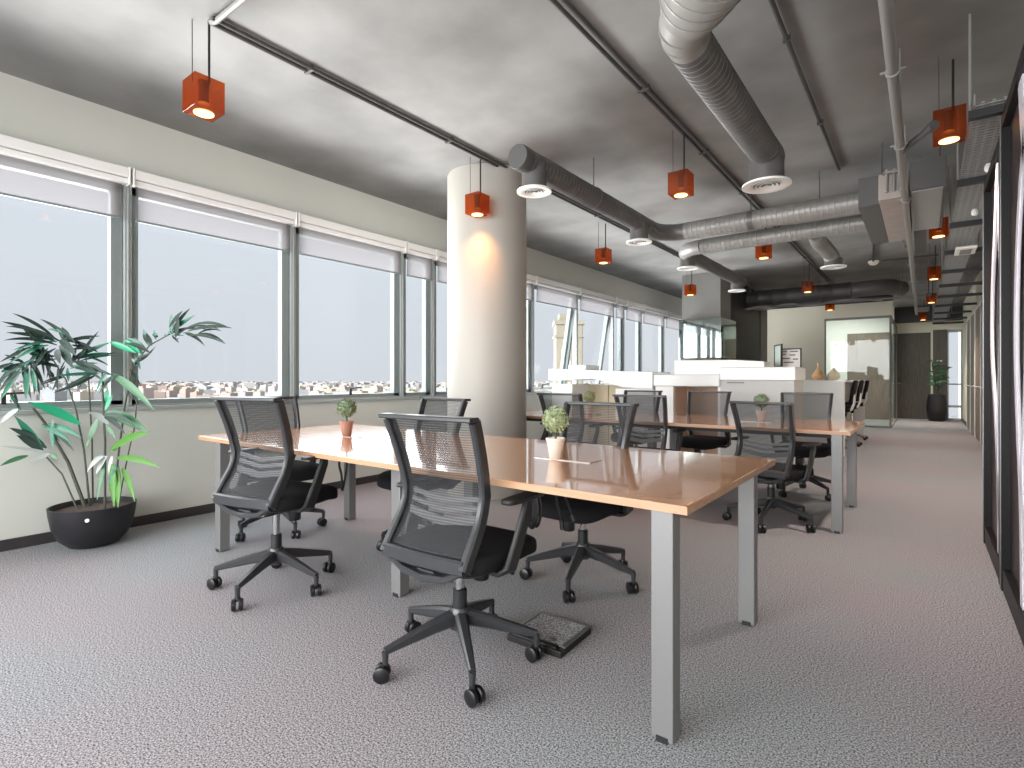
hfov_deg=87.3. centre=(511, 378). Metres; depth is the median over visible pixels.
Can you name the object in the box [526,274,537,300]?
roller blind
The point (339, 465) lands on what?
power cord
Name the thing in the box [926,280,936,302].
pendant lamp
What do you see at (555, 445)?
pot
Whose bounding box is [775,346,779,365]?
picture
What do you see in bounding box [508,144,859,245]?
ventilation duct
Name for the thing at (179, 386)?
building
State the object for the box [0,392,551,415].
trim
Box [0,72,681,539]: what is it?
wall
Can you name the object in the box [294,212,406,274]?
roller blind
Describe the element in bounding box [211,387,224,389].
building
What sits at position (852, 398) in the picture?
office chair
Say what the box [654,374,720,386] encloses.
countertop
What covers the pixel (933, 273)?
pendant lamp
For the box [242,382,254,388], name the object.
building
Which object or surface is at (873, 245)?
conduit
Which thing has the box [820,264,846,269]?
diffuser
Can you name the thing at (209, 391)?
building
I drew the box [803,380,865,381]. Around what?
countertop
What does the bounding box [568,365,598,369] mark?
shelf
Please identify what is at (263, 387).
building
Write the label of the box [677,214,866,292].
ventilation duct
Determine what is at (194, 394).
building
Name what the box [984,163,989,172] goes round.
sprinkler
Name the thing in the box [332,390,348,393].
building
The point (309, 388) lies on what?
building
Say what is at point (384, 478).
office chair
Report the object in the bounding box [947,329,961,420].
window
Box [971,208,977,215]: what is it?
sprinkler
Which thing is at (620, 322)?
window
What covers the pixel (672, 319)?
roller blind
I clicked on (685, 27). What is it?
ventilation duct
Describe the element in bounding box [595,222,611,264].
pendant lamp
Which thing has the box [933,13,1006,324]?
cable tray
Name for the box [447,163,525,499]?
column
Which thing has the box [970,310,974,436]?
door
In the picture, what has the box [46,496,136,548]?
plant pot
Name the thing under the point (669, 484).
meeting table
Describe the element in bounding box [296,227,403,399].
window
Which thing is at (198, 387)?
building
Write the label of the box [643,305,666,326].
roller blind
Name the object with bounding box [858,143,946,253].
air conditioning unit
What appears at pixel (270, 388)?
building
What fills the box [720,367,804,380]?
countertop
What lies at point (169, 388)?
building
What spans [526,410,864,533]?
meeting table
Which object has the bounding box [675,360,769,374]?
shelf
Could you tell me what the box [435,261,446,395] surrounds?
window
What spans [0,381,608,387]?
rooftops
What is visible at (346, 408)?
topiary
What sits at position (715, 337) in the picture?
box
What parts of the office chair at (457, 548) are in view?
armrest, frame, seat, tension knob, armrest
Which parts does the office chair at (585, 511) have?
tension knob, seat, frame, armrest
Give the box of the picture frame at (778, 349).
[774,344,782,366]
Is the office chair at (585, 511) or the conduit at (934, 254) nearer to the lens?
the office chair at (585, 511)
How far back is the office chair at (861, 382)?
9.03 m
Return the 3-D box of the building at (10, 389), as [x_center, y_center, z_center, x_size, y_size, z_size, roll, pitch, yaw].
[-792.608,23.690,849.552,25.082,18.899,15.961,0,0,13]
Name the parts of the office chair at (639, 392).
seat, frame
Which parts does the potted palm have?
stem, stem, stem, stem, stem, stem, stem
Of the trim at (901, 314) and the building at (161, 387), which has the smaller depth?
the trim at (901, 314)
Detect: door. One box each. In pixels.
[847,332,888,419]
[894,330,932,418]
[965,316,969,429]
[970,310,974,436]
[974,303,979,440]
[980,299,982,444]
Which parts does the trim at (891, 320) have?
frame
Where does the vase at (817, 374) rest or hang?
on the cabinet at (841, 389)
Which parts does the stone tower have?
cornice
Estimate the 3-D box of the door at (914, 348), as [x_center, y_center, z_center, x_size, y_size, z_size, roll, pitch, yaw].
[11.329,-0.110,15.230,0.960,2.500,0.141,0,0,37]
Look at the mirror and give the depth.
10.26 m
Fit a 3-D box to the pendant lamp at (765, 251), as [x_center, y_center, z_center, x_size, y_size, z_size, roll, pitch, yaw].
[3.123,-1.763,6.664,0.160,0.534,0.160,0,0,37]
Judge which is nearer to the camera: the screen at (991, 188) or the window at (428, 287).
the screen at (991, 188)
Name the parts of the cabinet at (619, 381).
cupboard door, cupboard door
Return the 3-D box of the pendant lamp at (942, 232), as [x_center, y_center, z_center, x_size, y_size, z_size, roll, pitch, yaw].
[4.491,-1.763,5.654,0.160,0.534,0.160,0,0,37]
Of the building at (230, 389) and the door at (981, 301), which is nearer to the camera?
the door at (981, 301)
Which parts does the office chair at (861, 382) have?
backrest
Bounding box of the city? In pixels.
[0,381,553,402]
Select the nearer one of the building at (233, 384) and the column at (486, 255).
the column at (486, 255)
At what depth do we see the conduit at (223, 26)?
3.86 m
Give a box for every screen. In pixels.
[983,135,999,584]
[1000,44,1023,645]
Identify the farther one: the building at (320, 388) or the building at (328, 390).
the building at (320, 388)
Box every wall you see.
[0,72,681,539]
[731,285,760,360]
[767,301,892,379]
[826,306,893,419]
[894,320,961,331]
[959,270,982,421]
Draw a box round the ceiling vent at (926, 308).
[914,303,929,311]
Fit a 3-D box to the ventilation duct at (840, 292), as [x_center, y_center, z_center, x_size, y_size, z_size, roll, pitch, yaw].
[6.430,-1.730,10.770,3.120,0.600,0.984,0,0,37]
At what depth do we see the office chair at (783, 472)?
4.08 m
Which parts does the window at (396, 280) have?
handle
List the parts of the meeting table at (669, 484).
leg, leg, leg, leg, leg, leg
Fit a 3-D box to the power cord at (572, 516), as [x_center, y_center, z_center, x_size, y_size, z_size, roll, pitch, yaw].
[0.223,0.524,2.232,0.093,0.213,0.028,0,0,37]
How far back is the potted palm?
3.60 m
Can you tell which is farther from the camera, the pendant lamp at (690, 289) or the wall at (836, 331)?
the wall at (836, 331)
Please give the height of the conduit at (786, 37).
0.036 m
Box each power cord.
[338,461,347,490]
[555,495,575,529]
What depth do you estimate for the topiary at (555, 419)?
2.54 m
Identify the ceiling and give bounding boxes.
[0,0,1023,307]
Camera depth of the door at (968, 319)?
11.96 m
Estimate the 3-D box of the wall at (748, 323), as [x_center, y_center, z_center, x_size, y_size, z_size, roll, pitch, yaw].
[4.852,-0.445,11.933,0.720,3.170,2.650,0,0,37]
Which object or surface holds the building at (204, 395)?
on the city
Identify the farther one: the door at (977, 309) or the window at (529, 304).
the door at (977, 309)
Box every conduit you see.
[207,16,702,269]
[208,0,246,24]
[549,0,832,283]
[768,0,840,170]
[872,244,874,261]
[882,254,938,261]
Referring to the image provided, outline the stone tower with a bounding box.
[552,314,584,383]
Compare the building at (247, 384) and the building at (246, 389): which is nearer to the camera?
the building at (246, 389)
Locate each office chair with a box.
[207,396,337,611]
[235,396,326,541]
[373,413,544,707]
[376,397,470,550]
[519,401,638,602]
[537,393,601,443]
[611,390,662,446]
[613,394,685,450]
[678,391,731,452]
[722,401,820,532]
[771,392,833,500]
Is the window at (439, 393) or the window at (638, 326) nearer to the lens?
the window at (439, 393)
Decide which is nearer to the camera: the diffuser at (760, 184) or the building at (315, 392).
the diffuser at (760, 184)
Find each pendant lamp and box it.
[182,19,224,121]
[465,159,489,217]
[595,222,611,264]
[668,133,693,199]
[684,270,695,295]
[755,227,771,259]
[802,263,813,292]
[825,303,834,310]
[919,299,926,319]
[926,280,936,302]
[927,244,940,279]
[929,217,948,238]
[933,56,965,147]
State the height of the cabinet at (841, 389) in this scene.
1.120 m
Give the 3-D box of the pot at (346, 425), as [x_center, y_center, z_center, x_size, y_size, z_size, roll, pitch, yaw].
[-1.111,0.331,3.608,0.094,0.100,0.094,0,0,37]
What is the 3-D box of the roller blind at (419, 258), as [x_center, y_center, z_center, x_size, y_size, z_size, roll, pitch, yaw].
[-1.095,-1.404,6.455,0.085,0.392,0.484,0,0,37]
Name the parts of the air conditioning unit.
hanger rod, brown casing, grey casing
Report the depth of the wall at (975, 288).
13.52 m
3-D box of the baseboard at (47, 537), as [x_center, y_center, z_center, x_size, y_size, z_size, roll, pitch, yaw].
[1.025,1.103,9.290,0.015,0.075,22.000,0,0,37]
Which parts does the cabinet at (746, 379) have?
panel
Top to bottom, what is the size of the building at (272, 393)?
14.372 m
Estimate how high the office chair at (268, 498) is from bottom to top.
1.045 m
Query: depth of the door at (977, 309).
9.99 m
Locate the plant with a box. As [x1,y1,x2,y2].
[925,359,952,421]
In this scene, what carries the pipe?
hanging from the ceiling
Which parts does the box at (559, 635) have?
carpet lid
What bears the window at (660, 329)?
in the wall at (29, 111)
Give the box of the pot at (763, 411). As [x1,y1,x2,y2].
[756,411,766,419]
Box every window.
[0,185,131,410]
[132,187,295,405]
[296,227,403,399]
[404,253,434,396]
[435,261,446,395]
[526,285,533,392]
[534,285,577,391]
[563,296,613,383]
[614,304,623,370]
[624,307,641,371]
[642,311,663,371]
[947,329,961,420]
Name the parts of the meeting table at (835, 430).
leg, leg, under frame, leg, leg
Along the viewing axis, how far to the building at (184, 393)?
937.05 m
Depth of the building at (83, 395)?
775.70 m
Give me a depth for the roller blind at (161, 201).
4.54 m
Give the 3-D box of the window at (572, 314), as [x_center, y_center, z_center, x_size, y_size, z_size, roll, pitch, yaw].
[0.620,-0.705,9.052,0.363,1.830,1.340,0,0,37]
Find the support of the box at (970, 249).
attached to the cable tray
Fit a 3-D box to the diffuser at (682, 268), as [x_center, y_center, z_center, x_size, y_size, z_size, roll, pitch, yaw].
[2.313,-1.458,7.070,0.270,0.024,0.270,0,0,37]
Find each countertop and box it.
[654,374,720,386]
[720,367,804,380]
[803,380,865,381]
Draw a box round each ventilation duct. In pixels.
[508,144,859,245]
[658,0,791,193]
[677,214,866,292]
[745,265,931,310]
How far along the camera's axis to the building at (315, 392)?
967.74 m
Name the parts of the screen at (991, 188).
rail, panel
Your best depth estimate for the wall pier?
13.01 m
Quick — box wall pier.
[761,305,766,361]
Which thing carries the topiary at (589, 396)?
on the meeting table at (835, 430)
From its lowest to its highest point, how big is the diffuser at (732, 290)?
0.024 m
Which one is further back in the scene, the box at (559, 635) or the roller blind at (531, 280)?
the roller blind at (531, 280)
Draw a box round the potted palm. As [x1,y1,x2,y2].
[0,309,230,548]
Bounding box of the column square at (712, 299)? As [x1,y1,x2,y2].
[682,273,730,359]
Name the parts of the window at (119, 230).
handle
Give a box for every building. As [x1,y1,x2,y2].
[0,388,22,399]
[10,393,39,400]
[38,388,52,397]
[44,389,66,401]
[50,383,60,387]
[63,390,72,399]
[73,385,85,389]
[73,390,93,400]
[93,385,107,390]
[94,391,104,399]
[138,386,153,398]
[154,391,165,398]
[157,389,177,396]
[158,385,167,389]
[168,387,178,393]
[170,385,184,389]
[180,387,194,397]
[190,391,202,397]
[197,386,211,389]
[197,394,218,397]
[204,389,215,394]
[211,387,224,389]
[214,392,237,396]
[225,386,235,392]
[227,382,236,386]
[234,391,252,396]
[240,387,252,391]
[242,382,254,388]
[253,391,264,395]
[261,385,271,391]
[268,386,277,392]
[270,390,277,395]
[299,389,308,394]
[304,386,312,390]
[311,390,323,394]
[313,386,327,390]
[323,388,335,392]
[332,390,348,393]
[337,385,351,390]
[352,390,367,393]
[369,385,382,392]
[436,386,446,391]
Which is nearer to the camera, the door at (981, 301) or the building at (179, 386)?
the door at (981, 301)
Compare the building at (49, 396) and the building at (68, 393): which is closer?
the building at (49, 396)
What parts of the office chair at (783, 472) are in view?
frame, tension knob, seat, armrest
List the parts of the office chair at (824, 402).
tension knob, seat, frame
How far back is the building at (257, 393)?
1013.93 m
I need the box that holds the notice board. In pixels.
[783,348,801,366]
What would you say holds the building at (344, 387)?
on the city
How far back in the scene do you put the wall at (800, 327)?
13.46 m
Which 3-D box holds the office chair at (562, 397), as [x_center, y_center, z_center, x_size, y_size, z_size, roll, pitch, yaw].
[0.581,0.639,5.403,0.650,1.000,0.632,0,0,35]
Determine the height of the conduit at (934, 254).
0.028 m
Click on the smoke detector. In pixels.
(875, 262)
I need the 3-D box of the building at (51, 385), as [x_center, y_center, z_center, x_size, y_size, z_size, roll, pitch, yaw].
[-1561.437,23.725,1837.522,21.901,18.829,19.711,0,0,13]
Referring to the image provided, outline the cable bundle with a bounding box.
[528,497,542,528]
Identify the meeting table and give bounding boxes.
[199,424,774,745]
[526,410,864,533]
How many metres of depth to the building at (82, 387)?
1499.59 m
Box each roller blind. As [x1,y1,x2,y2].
[0,134,130,218]
[130,168,296,252]
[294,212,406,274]
[405,241,437,280]
[434,250,446,283]
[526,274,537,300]
[536,276,580,309]
[578,288,616,316]
[615,297,627,318]
[626,301,644,322]
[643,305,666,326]
[664,311,681,329]
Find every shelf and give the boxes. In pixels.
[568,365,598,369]
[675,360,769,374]
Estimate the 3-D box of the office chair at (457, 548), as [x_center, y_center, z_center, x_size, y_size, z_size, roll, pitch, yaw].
[-0.224,0.635,2.198,0.646,0.996,0.650,0,0,35]
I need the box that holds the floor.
[0,416,1023,767]
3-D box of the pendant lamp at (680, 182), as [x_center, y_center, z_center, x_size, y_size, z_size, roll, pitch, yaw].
[1.379,-1.763,4.385,0.160,0.534,0.160,0,0,37]
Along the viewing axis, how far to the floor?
2.27 m
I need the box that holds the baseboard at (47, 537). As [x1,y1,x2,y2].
[0,474,378,551]
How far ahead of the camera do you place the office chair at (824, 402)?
5.34 m
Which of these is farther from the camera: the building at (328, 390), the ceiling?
the building at (328, 390)
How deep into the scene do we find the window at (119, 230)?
4.08 m
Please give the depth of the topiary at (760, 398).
4.78 m
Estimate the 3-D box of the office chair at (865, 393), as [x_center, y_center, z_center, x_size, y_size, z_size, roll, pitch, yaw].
[6.465,0.580,10.227,0.559,1.120,0.561,0,0,37]
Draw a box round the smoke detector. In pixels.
[868,260,878,265]
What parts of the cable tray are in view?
threaded rod, threaded rod, rail, threaded rod, rail, threaded rod, threaded rod, threaded rod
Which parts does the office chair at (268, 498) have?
armrest, frame, seat, tension knob, armrest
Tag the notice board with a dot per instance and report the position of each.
(792, 357)
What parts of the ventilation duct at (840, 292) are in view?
support rail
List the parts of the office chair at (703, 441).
seat, frame, armrest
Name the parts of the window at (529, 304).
sash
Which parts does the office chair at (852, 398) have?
backrest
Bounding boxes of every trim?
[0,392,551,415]
[767,295,892,308]
[824,315,896,427]
[894,305,962,322]
[933,329,946,419]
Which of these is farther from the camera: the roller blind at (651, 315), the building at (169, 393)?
the building at (169, 393)
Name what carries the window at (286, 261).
in the wall at (29, 111)
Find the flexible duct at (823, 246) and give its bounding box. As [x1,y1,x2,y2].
[809,237,846,269]
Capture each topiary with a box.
[336,398,356,435]
[541,406,569,459]
[583,391,594,412]
[753,393,769,419]
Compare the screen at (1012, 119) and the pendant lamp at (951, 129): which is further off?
the pendant lamp at (951, 129)
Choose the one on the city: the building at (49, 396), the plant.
the building at (49, 396)
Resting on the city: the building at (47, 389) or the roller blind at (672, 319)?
the building at (47, 389)
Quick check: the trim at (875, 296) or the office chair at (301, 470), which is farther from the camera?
the trim at (875, 296)
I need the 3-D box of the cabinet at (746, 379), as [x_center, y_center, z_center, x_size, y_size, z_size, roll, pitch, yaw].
[2.913,0.435,7.294,1.800,1.410,0.695,0,0,37]
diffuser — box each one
[517,184,551,197]
[626,238,651,245]
[677,266,698,270]
[728,289,745,292]
[742,176,791,193]
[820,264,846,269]
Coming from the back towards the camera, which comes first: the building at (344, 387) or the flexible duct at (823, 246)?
the building at (344, 387)
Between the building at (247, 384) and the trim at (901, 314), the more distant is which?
the building at (247, 384)
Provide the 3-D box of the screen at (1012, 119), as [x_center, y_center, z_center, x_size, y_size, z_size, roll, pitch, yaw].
[2.115,-0.135,2.116,0.124,2.550,1.932,0,0,37]
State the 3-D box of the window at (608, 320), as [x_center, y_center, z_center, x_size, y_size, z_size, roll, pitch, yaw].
[1.449,-0.705,10.136,0.363,1.830,1.390,0,0,37]
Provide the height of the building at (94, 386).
24.689 m
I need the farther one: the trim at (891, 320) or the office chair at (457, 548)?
the trim at (891, 320)
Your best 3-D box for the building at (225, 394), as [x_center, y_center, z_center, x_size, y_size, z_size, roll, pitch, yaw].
[-466.622,26.846,875.647,30.337,12.588,18.202,0,0,10]
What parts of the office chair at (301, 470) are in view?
frame, seat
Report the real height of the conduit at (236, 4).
0.032 m
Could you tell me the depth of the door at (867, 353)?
15.26 m
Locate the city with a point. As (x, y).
(266, 393)
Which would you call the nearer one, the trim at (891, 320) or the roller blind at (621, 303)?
the roller blind at (621, 303)
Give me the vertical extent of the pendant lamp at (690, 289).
0.534 m
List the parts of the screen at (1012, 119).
rail, panel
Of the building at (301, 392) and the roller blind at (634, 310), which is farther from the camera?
the building at (301, 392)
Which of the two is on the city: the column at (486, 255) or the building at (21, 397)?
the building at (21, 397)
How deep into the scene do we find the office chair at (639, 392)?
6.52 m
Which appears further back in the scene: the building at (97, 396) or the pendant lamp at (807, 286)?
the building at (97, 396)
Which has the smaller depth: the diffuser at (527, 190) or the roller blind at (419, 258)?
the diffuser at (527, 190)
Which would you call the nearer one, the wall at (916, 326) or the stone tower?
the wall at (916, 326)
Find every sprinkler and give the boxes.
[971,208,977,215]
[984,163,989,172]
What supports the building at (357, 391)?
on the city
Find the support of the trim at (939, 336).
attached to the wall at (916, 326)
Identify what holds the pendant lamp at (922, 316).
hanging from the ceiling
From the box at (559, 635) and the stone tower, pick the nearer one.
the box at (559, 635)
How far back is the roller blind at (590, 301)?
9.95 m
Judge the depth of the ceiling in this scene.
3.79 m
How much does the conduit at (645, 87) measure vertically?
0.036 m
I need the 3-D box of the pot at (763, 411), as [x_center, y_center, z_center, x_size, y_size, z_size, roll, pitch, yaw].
[2.235,0.331,4.812,0.094,0.100,0.094,0,0,37]
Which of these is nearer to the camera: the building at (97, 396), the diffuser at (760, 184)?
the diffuser at (760, 184)
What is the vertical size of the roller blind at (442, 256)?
0.392 m
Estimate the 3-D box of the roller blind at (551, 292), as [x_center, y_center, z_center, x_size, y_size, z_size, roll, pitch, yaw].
[0.777,-1.404,8.900,0.085,0.392,1.324,0,0,37]
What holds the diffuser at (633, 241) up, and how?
attached to the ventilation duct at (540, 174)
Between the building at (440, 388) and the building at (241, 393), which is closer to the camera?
the building at (440, 388)
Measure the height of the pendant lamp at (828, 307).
0.534 m
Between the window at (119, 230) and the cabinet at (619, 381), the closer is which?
the window at (119, 230)
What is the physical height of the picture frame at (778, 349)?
0.300 m
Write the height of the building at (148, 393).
22.432 m
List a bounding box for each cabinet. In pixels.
[549,365,670,446]
[654,360,804,463]
[803,380,865,456]
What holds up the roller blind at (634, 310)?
attached to the window at (638, 326)
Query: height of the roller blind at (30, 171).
0.392 m
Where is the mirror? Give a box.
[721,317,735,358]
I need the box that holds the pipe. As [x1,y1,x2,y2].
[878,0,939,314]
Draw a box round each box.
[507,611,590,658]
[679,317,735,358]
[954,245,977,255]
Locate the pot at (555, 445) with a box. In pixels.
[546,437,564,459]
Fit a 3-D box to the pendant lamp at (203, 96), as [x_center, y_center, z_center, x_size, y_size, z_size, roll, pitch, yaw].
[-1.740,-1.763,3.032,0.160,0.534,0.160,0,0,37]
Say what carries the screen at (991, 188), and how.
on the floor
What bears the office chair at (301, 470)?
on the floor
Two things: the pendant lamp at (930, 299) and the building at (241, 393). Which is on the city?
the building at (241, 393)
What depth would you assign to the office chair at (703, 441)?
5.96 m
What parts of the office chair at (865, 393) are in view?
seat, backrest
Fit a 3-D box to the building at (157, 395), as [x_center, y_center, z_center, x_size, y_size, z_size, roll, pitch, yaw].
[-581.845,26.514,881.200,22.720,13.253,14.458,0,0,-26]
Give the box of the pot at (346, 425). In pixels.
[339,420,353,435]
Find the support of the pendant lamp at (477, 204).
hanging from the ceiling
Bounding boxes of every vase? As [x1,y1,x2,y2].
[812,363,824,379]
[827,368,839,379]

